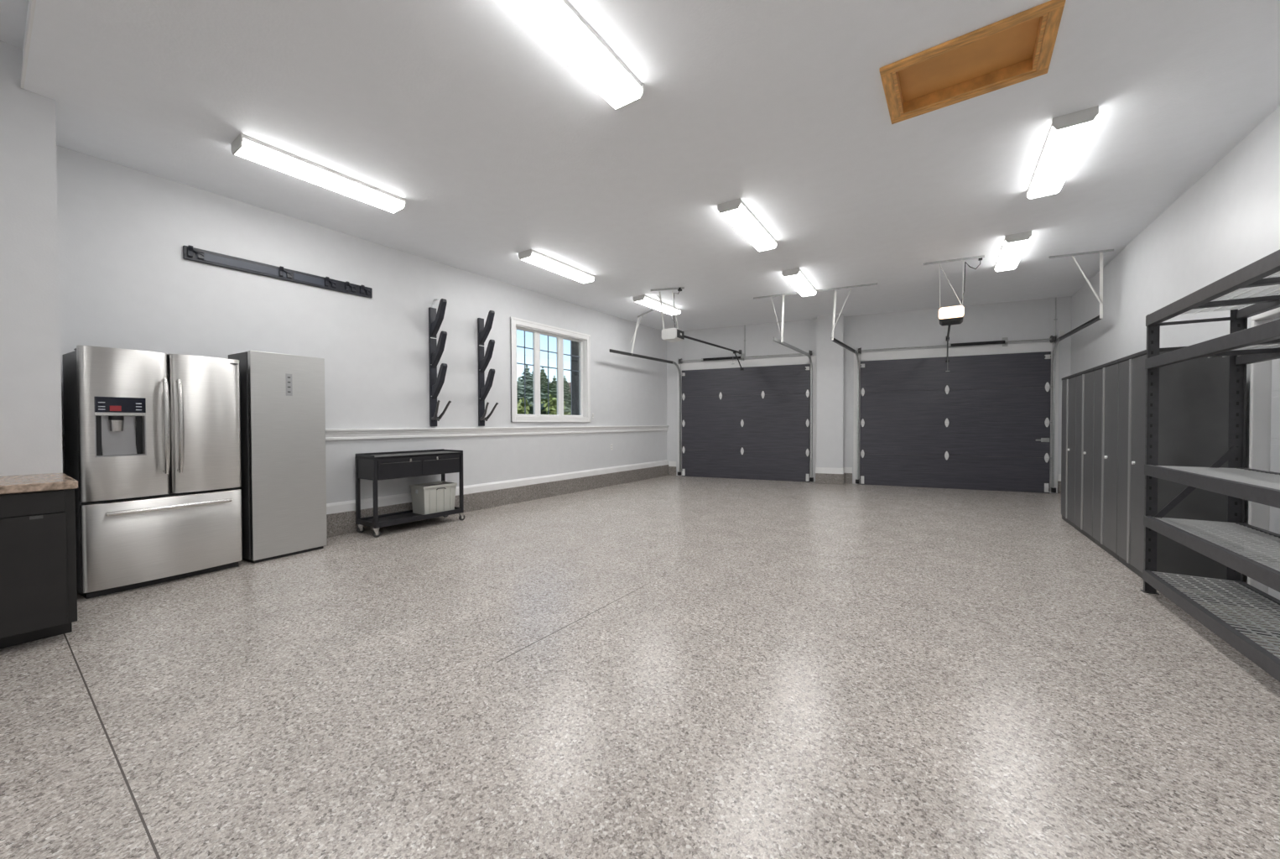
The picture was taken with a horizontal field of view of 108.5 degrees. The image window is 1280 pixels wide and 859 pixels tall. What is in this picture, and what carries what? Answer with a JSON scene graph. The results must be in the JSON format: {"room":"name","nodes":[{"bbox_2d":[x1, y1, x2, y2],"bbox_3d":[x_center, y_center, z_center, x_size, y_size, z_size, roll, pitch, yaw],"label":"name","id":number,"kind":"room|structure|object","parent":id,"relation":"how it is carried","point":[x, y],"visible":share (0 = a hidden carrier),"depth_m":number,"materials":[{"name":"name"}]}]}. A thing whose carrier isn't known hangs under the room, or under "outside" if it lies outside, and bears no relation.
{"room":"garage","nodes":[
{"label":"garage","id":0,"kind":"room"},
{"bbox_2d":[0,40,62,476],"bbox_3d":[-5.183,-0.588,1.842,0.780,3.630,3.525,0,1,35],"label":"wall","id":1,"kind":"structure","parent":0,"point":[31,414],"depth_m":2.96,"materials":[{"name":"paint"}]},
{"bbox_2d":[20,0,36,88],"bbox_3d":[-0.840,-2.173,0.785,7.500,0.058,0.012,0,1,35],"label":"trim","id":2,"kind":"structure","parent":1,"relation":"attached to","point":[32,7],"depth_m":2.57,"materials":[{"name":"white paint"}]},
{"bbox_2d":[56,145,666,503],"bbox_3d":[-2.040,-0.548,7.170,0.140,3.380,9.260,0,1,35],"label":"wall","id":3,"kind":"structure","parent":0,"point":[126,281],"depth_m":5.18,"materials":[{"name":"paint"}]},
{"bbox_2d":[182,244,372,298],"bbox_3d":[-3.587,-1.588,4.745,0.075,0.118,1.600,0,1,35],"label":"wall rail","id":4,"kind":"object","parent":3,"relation":"attached to","point":[191,253],"visible":1,"depth_m":4.61,"materials":[{"name":"black plastic"}]},
{"bbox_2d":[62,425,669,448],"bbox_3d":[-1.901,0.026,7.205,0.055,0.130,9.000,0,1,35],"label":"trim","id":5,"kind":"structure","parent":3,"relation":"attached to","point":[332,434],"depth_m":6.42,"materials":[{"name":"white paint"}]},
{"bbox_2d":[428,298,451,426],"bbox_3d":[-2.606,-0.870,5.969,0.298,1.660,0.183,0,1,35],"label":"rack","id":6,"kind":"object","parent":3,"relation":"attached to","point":[435,350],"visible":1,"depth_m":5.99,"materials":[{"name":"black plastic"}]},
{"bbox_2d":[477,310,498,426],"bbox_3d":[-2.184,-0.864,6.577,0.298,1.628,0.183,0,1,35],"label":"rack","id":7,"kind":"object","parent":3,"relation":"attached to","point":[483,332],"visible":1,"depth_m":6.59,"materials":[{"name":"black plastic"}]},
{"bbox_2d":[326,464,668,537],"bbox_3d":[-1.903,1.016,7.221,0.045,0.250,9.000,0,1,35],"label":"trim","id":8,"kind":"structure","parent":3,"relation":"attached to","point":[344,522],"depth_m":7.13,"materials":[{"name":"grey concrete"}]},
{"bbox_2d":[326,459,668,514],"bbox_3d":[-1.909,0.833,7.223,0.030,0.115,9.000,0,1,35],"label":"baseboard","id":9,"kind":"structure","parent":3,"relation":"attached to","point":[340,507],"depth_m":6.91,"materials":[{"name":"white paint"}]},
{"bbox_2d":[509,316,590,421],"bbox_3d":[-1.516,-0.936,7.893,0.169,1.622,1.855,0,1,35],"label":"window","id":10,"kind":"structure","parent":3,"relation":"in","point":[584,356],"depth_m":7.92,"materials":[{"name":"white paint"}]},
{"bbox_2d":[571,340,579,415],"bbox_3d":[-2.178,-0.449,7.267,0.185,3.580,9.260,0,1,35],"label":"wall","id":11,"kind":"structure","parent":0,"point":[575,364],"depth_m":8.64,"materials":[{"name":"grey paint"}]},
{"bbox_2d":[0,475,1279,858],"bbox_3d":[1.067,1.236,4.089,9.300,0.120,14.500,0,1,35],"label":"floor","id":12,"kind":"structure","parent":0,"point":[666,667],"depth_m":2.04,"materials":[{"name":"grey concrete"}]},
{"bbox_2d":[0,488,77,648],"bbox_3d":[-3.712,0.776,2.599,0.776,0.872,0.627,0,1,35],"label":"base cabinet","id":13,"kind":"object","parent":12,"relation":"on","point":[39,587],"visible":0.91,"depth_m":2.54,"materials":[{"name":"black laminate"}]},
{"bbox_2d":[62,345,242,598],"bbox_3d":[-3.848,0.301,3.708,0.616,1.790,0.900,0,1,30],"label":"refrigerator","id":14,"kind":"object","parent":12,"relation":"on","point":[153,439],"visible":0.98,"depth_m":3.50,"materials":[{"name":"silver metal"}]},
{"bbox_2d":[228,350,327,562],"bbox_3d":[-3.467,0.242,4.431,0.467,1.885,0.600,0,1,30],"label":"refrigerator","id":15,"kind":"object","parent":12,"relation":"on","point":[283,486],"visible":0.93,"depth_m":4.25,"materials":[{"name":"silver metal"}]},
{"bbox_2d":[354,448,464,537],"bbox_3d":[-2.730,0.716,5.556,0.440,0.899,1.129,0,1,35],"label":"tool cart","id":16,"kind":"object","parent":12,"relation":"on","point":[376,466],"visible":0.9,"depth_m":5.30,"materials":[{"name":"metal"}]},
{"bbox_2d":[357,506,461,527],"bbox_3d":[-2.736,1.034,5.554,0.430,0.055,1.080,0,1,35],"label":"shelf","id":17,"kind":"object","parent":16,"relation":"on","point":[398,517],"depth_m":5.38,"materials":[{"name":"black metal"}]},
{"bbox_2d":[409,481,457,515],"bbox_3d":[-2.573,0.852,5.757,0.330,0.345,0.450,0,1,35],"label":"storage bin","id":18,"kind":"object","parent":16,"relation":"on","point":[430,497],"visible":0.99,"depth_m":5.64,"materials":[{"name":"grey plastic"}]},
{"bbox_2d":[1061,373,1077,528],"bbox_3d":[5.369,0.248,5.484,0.444,1.790,0.686,0,1,32],"label":"tall cabinet","id":19,"kind":"object","parent":12,"relation":"on","point":[1069,383],"visible":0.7,"depth_m":5.56,"materials":[{"name":"grey metal"}]},
{"bbox_2d":[1074,367,1096,541],"bbox_3d":[4.997,0.258,4.897,0.444,1.790,0.696,0,1,32],"label":"tall cabinet","id":20,"kind":"object","parent":12,"relation":"on","point":[1084,379],"visible":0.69,"depth_m":4.97,"materials":[{"name":"grey metal"}]},
{"bbox_2d":[1092,359,1119,560],"bbox_3d":[4.613,0.267,4.293,0.444,1.790,0.726,0,1,32],"label":"tall cabinet","id":21,"kind":"object","parent":12,"relation":"on","point":[1106,375],"visible":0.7,"depth_m":4.36,"materials":[{"name":"grey metal"}]},
{"bbox_2d":[1116,346,1229,593],"bbox_3d":[4.232,0.277,3.693,0.444,1.790,0.686,0,1,32],"label":"tall cabinet","id":22,"kind":"object","parent":12,"relation":"on","point":[1194,405],"visible":0.66,"depth_m":3.44,"materials":[{"name":"grey metal"}]},
{"bbox_2d":[1139,249,1279,681],"bbox_3d":[3.326,0.191,2.381,0.480,2.005,2.040,0,1,32],"label":"shelving rack","id":23,"kind":"object","parent":12,"relation":"on","point":[1244,346],"visible":1,"depth_m":2.79,"materials":[{"name":"black metal"}]},
{"bbox_3d":[-4.072,0.784,2.082,0.776,0.872,0.627,0,1,35],"label":"base cabinet","id":24,"kind":"object","parent":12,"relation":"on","visible":0},
{"bbox_2d":[0,473,78,494],"bbox_3d":[-3.893,0.321,2.326,0.785,0.045,1.288,0,1,35],"label":"countertop","id":25,"kind":"structure","parent":24,"relation":"on","point":[49,481],"depth_m":2.58,"materials":[{"name":"brown stone"}]},
{"bbox_2d":[0,0,1279,330],"bbox_3d":[1.056,-2.429,4.037,9.300,0.450,14.500,0,1,35],"label":"ceiling","id":26,"kind":"structure","parent":0,"point":[496,149],"depth_m":3.36,"materials":[{"name":"paint"}]},
{"bbox_2d":[230,132,405,213],"bbox_3d":[-2.678,-2.147,3.958,0.236,0.088,1.224,0,1,35],"label":"ceiling light","id":27,"kind":"object","parent":26,"relation":"attached to","point":[247,147],"visible":1,"depth_m":3.81,"materials":[{"name":"white paint"}]},
{"bbox_2d":[518,249,594,283],"bbox_3d":[-1.092,-2.184,6.241,0.236,0.088,1.224,0,1,34],"label":"ceiling light","id":28,"kind":"object","parent":26,"relation":"attached to","point":[531,256],"visible":1,"depth_m":6.10,"materials":[{"name":"white paint"}]},
{"bbox_2d":[499,0,644,110],"bbox_3d":[-0.413,-2.133,2.469,0.236,0.088,1.224,0,1,34],"label":"ceiling light","id":29,"kind":"object","parent":26,"relation":"attached to","point":[558,23],"visible":1,"depth_m":2.54,"materials":[{"name":"white paint"}]},
{"bbox_2d":[630,308,654,353],"bbox_3d":[0.092,-1.879,9.002,0.171,0.782,0.722,-1,1,-38],"label":"hanger","id":30,"kind":"object","parent":26,"relation":"hanging from","point":[642,314],"visible":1,"depth_m":9.22,"materials":[{"name":"metal"}]},
{"bbox_2d":[633,294,681,315],"bbox_3d":[0.326,-2.217,8.263,0.236,0.088,1.224,0,1,35],"label":"ceiling light","id":31,"kind":"object","parent":26,"relation":"attached to","point":[646,300],"visible":0.91,"depth_m":8.05,"materials":[{"name":"white paint"}]},
{"bbox_2d":[650,286,744,370],"bbox_3d":[1.327,-1.769,8.677,0.559,0.999,3.407,0,1,35],"label":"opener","id":32,"kind":"object","parent":26,"relation":"hanging from","point":[673,335],"visible":1,"depth_m":7.46,"materials":[{"name":"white plastic"}]},
{"bbox_2d":[717,197,777,251],"bbox_3d":[1.189,-2.173,4.984,0.236,0.088,1.224,0,1,33],"label":"ceiling light","id":33,"kind":"object","parent":26,"relation":"attached to","point":[736,211],"visible":1,"depth_m":4.81,"materials":[{"name":"white paint"}]},
{"bbox_2d":[781,267,816,296],"bbox_3d":[2.426,-2.205,6.974,0.236,0.088,1.224,0,1,31],"label":"ceiling light","id":34,"kind":"object","parent":26,"relation":"attached to","point":[794,277],"visible":1,"depth_m":6.78,"materials":[{"name":"white paint"}]},
{"bbox_2d":[922,254,984,371],"bbox_3d":[4.944,-1.637,7.265,0.676,1.245,3.031,0,1,35],"label":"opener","id":35,"kind":"object","parent":26,"relation":"hanging from","point":[950,315],"visible":1,"depth_m":6.07,"materials":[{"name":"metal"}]},
{"bbox_2d":[879,0,1066,124],"bbox_3d":[1.968,-2.225,2.801,0.840,0.108,0.615,0,1,35],"label":"attic hatch","id":36,"kind":"object","parent":26,"relation":"attached to","point":[1017,48],"visible":0.95,"depth_m":2.81,"materials":[{"name":"brown wood"}]},
{"bbox_2d":[994,230,1031,271],"bbox_3d":[4.635,-2.195,5.755,0.236,0.088,1.224,0,1,33],"label":"ceiling light","id":37,"kind":"object","parent":26,"relation":"attached to","point":[1014,246],"visible":1,"depth_m":5.57,"materials":[{"name":"white paint"}]},
{"bbox_2d":[1026,105,1098,199],"bbox_3d":[3.349,-2.162,3.703,0.236,0.088,1.224,0,1,33],"label":"ceiling light","id":38,"kind":"object","parent":26,"relation":"attached to","point":[1068,133],"visible":1,"depth_m":3.51,"materials":[{"name":"white paint"}]},
{"bbox_2d":[1048,249,1113,318],"bbox_3d":[5.632,-1.832,5.940,0.632,0.822,0.193,0,1,24],"label":"hanger","id":39,"kind":"object","parent":26,"relation":"attached to","point":[1100,299],"visible":1,"depth_m":5.87,"materials":[{"name":"metal"}]},
{"bbox_2d":[816,313,843,468],"bbox_3d":[3.848,-0.597,9.343,0.494,3.380,0.240,0,1,24],"label":"wall pier","id":40,"kind":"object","parent":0,"point":[829,354],"visible":0.79,"depth_m":9.23,"materials":[{"name":"paint"}]},
{"bbox_2d":[666,296,1071,483],"bbox_3d":[4.106,-0.599,9.468,7.602,3.380,0.200,0,1,24],"label":"wall","id":41,"kind":"structure","parent":0,"point":[1032,319],"depth_m":9.12,"materials":[{"name":"paint"}]},
{"bbox_2d":[609,348,681,475],"bbox_3d":[0.211,-0.225,9.720,0.061,2.608,2.570,0,1,36],"label":"door track","id":42,"kind":"object","parent":41,"relation":"attached to","point":[611,350],"visible":0.98,"depth_m":10.59,"materials":[{"name":"metal"}]},
{"bbox_2d":[744,325,745,356],"bbox_3d":[2.305,-1.952,10.128,0.044,0.677,0.023,0,1,24],"label":"conduit pipe","id":43,"kind":"object","parent":41,"relation":"attached to","point":[745,325],"visible":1,"depth_m":10.12,"materials":[{"name":"metal"}]},
{"bbox_2d":[680,364,811,482],"bbox_3d":[2.243,-0.137,10.121,2.884,2.449,0.102,0,1,24],"label":"door","id":44,"kind":"structure","parent":41,"relation":"in","point":[753,423],"depth_m":10.08,"materials":[{"name":"grey metal"}]},
{"bbox_2d":[677,349,814,476],"bbox_3d":[2.234,-0.350,10.100,2.954,2.635,0.144,0,1,24],"label":"shaft","id":45,"kind":"object","parent":41,"relation":"attached to","point":[741,356],"visible":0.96,"depth_m":10.15,"materials":[{"name":"metal"}]},
{"bbox_2d":[772,337,813,481],"bbox_3d":[2.887,-0.217,8.561,0.060,2.608,2.499,0,1,35],"label":"door track","id":46,"kind":"object","parent":41,"relation":"attached to","point":[776,340],"visible":1,"depth_m":9.50,"materials":[{"name":"metal"}]},
{"bbox_2d":[832,338,859,483],"bbox_3d":[3.762,-0.217,8.382,0.061,2.608,2.106,0,1,36],"label":"door track","id":47,"kind":"object","parent":41,"relation":"attached to","point":[835,340],"visible":1,"depth_m":9.14,"materials":[{"name":"metal"}]},
{"bbox_2d":[668,466,1061,493],"bbox_3d":[3.959,0.989,9.307,7.290,0.210,0.260,0,1,24],"label":"trim","id":48,"kind":"structure","parent":41,"relation":"attached to","point":[820,478],"depth_m":9.28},
{"bbox_2d":[668,461,1061,481],"bbox_3d":[3.960,0.824,9.308,7.290,0.120,0.252,0,1,24],"label":"baseboard","id":49,"kind":"structure","parent":41,"relation":"attached to","point":[818,470],"depth_m":9.28,"materials":[{"name":"white paint"}]},
{"bbox_2d":[677,341,1058,493],"bbox_3d":[4.051,-0.218,9.379,6.939,2.620,0.018,0,1,24],"label":"trim","id":50,"kind":"structure","parent":41,"relation":"attached to","point":[1038,346],"depth_m":9.21,"materials":[{"name":"white paint"}]},
{"bbox_2d":[858,351,1052,493],"bbox_3d":[5.732,-0.126,8.564,3.054,2.449,0.102,0,1,24],"label":"door","id":51,"kind":"structure","parent":41,"relation":"in","point":[983,423],"depth_m":8.50,"materials":[{"name":"grey metal"}]},
{"bbox_2d":[856,334,1057,475],"bbox_3d":[5.723,-0.334,8.542,3.124,2.625,0.144,0,1,24],"label":"shaft","id":52,"kind":"object","parent":41,"relation":"attached to","point":[1052,339],"visible":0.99,"depth_m":8.29,"materials":[{"name":"metal"}]},
{"bbox_2d":[1053,297,1057,335],"bbox_3d":[7.171,-1.896,7.957,0.044,0.757,0.023,0,1,24],"label":"conduit pipe","id":53,"kind":"object","parent":41,"relation":"attached to","point":[1055,319],"visible":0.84,"depth_m":7.95,"materials":[{"name":"metal"}]},
{"bbox_2d":[1058,330,1064,335],"bbox_3d":[7.248,-1.657,7.919,0.075,0.090,0.035,0,1,24],"label":"wall box","id":54,"kind":"object","parent":41,"relation":"attached to","point":[1060,332],"visible":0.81,"depth_m":7.91,"materials":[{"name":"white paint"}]},
{"bbox_2d":[1051,315,1101,492],"bbox_3d":[6.577,-0.206,7.022,0.064,2.608,2.274,0,1,31],"label":"door track","id":55,"kind":"object","parent":41,"relation":"attached to","point":[1093,320],"visible":0.98,"depth_m":7.90,"materials":[{"name":"metal"}]},
{"bbox_2d":[1071,105,1279,524],"bbox_3d":[3.818,-0.618,2.025,0.314,3.630,14.325,0,1,32],"label":"wall","id":56,"kind":"structure","parent":0,"point":[1228,221],"depth_m":4.18,"materials":[{"name":"paint"}]},
{"bbox_2d":[1243,574,1247,582],"bbox_3d":[3.526,1.075,1.892,0.020,0.250,12.700,0,1,32],"label":"trim","id":57,"kind":"structure","parent":56,"relation":"attached to","point":[1245,577],"depth_m":3.41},
{"bbox_2d":[1247,306,1279,599],"bbox_3d":[4.020,0.181,2.769,0.095,2.010,1.005,0,1,32],"label":"door","id":58,"kind":"structure","parent":56,"relation":"in","point":[1264,441],"depth_m":3.15,"materials":[{"name":"white paint"}]},
{"label":"outside","id":59,"kind":"structure","parent":0,"visible":0},
{"bbox_3d":[-19.479,0.877,56.180,83.900,0.250,110.000,0,1,35],"label":"ground","id":60,"kind":"structure","parent":59,"visible":0},
{"bbox_2d":[516,377,530,405],"bbox_3d":[-3.905,-0.212,15.101,2.136,2.994,2.232,0,1,0],"label":"spruce tree","id":61,"kind":"object","parent":60,"relation":"on","point":[520,390],"visible":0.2,"depth_m":14.90,"materials":[{"name":"green plant"}]},
{"bbox_2d":[517,397,531,414],"bbox_3d":[-2.890,0.274,11.395,1.085,2.122,1.106,0,1,35],"label":"bush","id":62,"kind":"object","parent":60,"relation":"on","point":[520,406],"visible":0.05,"depth_m":11.26,"materials":[{"name":"green plant"}]},
{"bbox_2d":[518,364,544,411],"bbox_3d":[-4.513,-0.680,18.542,3.171,3.859,3.165,0,1,17],"label":"spruce tree","id":63,"kind":"object","parent":60,"relation":"on","point":[529,384],"visible":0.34,"depth_m":18.31,"materials":[{"name":"green plant"}]},
{"bbox_2d":[528,402,546,414],"bbox_3d":[-2.116,0.401,9.614,0.762,1.914,0.737,0,1,35],"label":"bush","id":64,"kind":"object","parent":60,"relation":"on","point":[531,408],"visible":0.02,"depth_m":9.59,"materials":[{"name":"green plant"}]},
{"bbox_2d":[530,372,547,402],"bbox_3d":[-5.277,-0.946,22.912,3.735,4.263,3.685,1,1,45],"label":"spruce tree","id":65,"kind":"object","parent":60,"relation":"on","point":[543,397],"visible":0.02,"depth_m":22.90,"materials":[{"name":"green plant"}]},
{"bbox_2d":[540,367,555,397],"bbox_3d":[-5.852,-1.332,27.556,4.102,4.901,3.871,-1,1,-30],"label":"spruce tree","id":66,"kind":"object","parent":60,"relation":"on","point":[543,377],"visible":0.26,"depth_m":27.33,"materials":[{"name":"green plant"}]},
{"bbox_2d":[540,393,571,415],"bbox_3d":[-2.442,0.167,12.625,1.303,2.298,1.298,0,1,35],"label":"bush","id":67,"kind":"object","parent":60,"relation":"on","point":[553,401],"visible":0.09,"depth_m":12.46,"materials":[{"name":"green plant"}]},
{"bbox_2d":[549,375,571,410],"bbox_3d":[-6.014,-1.357,32.472,4.660,4.930,4.869,0,1,29],"label":"spruce tree","id":68,"kind":"object","parent":60,"relation":"on","point":[554,382],"visible":0.19,"depth_m":32.30,"materials":[{"name":"green plant"}]},
{"bbox_2d":[563,375,571,407],"bbox_3d":[-6.296,-1.749,37.999,4.241,5.436,4.255,0,1,-3],"label":"spruce tree","id":69,"kind":"object","parent":60,"relation":"on","point":[567,395],"visible":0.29,"depth_m":37.71,"materials":[{"name":"green plant"}]},
{"bbox_2d":[563,404,571,415],"bbox_3d":[-2.474,0.228,15.208,1.262,2.104,1.279,0,1,35],"label":"bush","id":70,"kind":"object","parent":60,"relation":"on","point":[566,409],"visible":0.02,"depth_m":15.02,"materials":[{"name":"green plant"}]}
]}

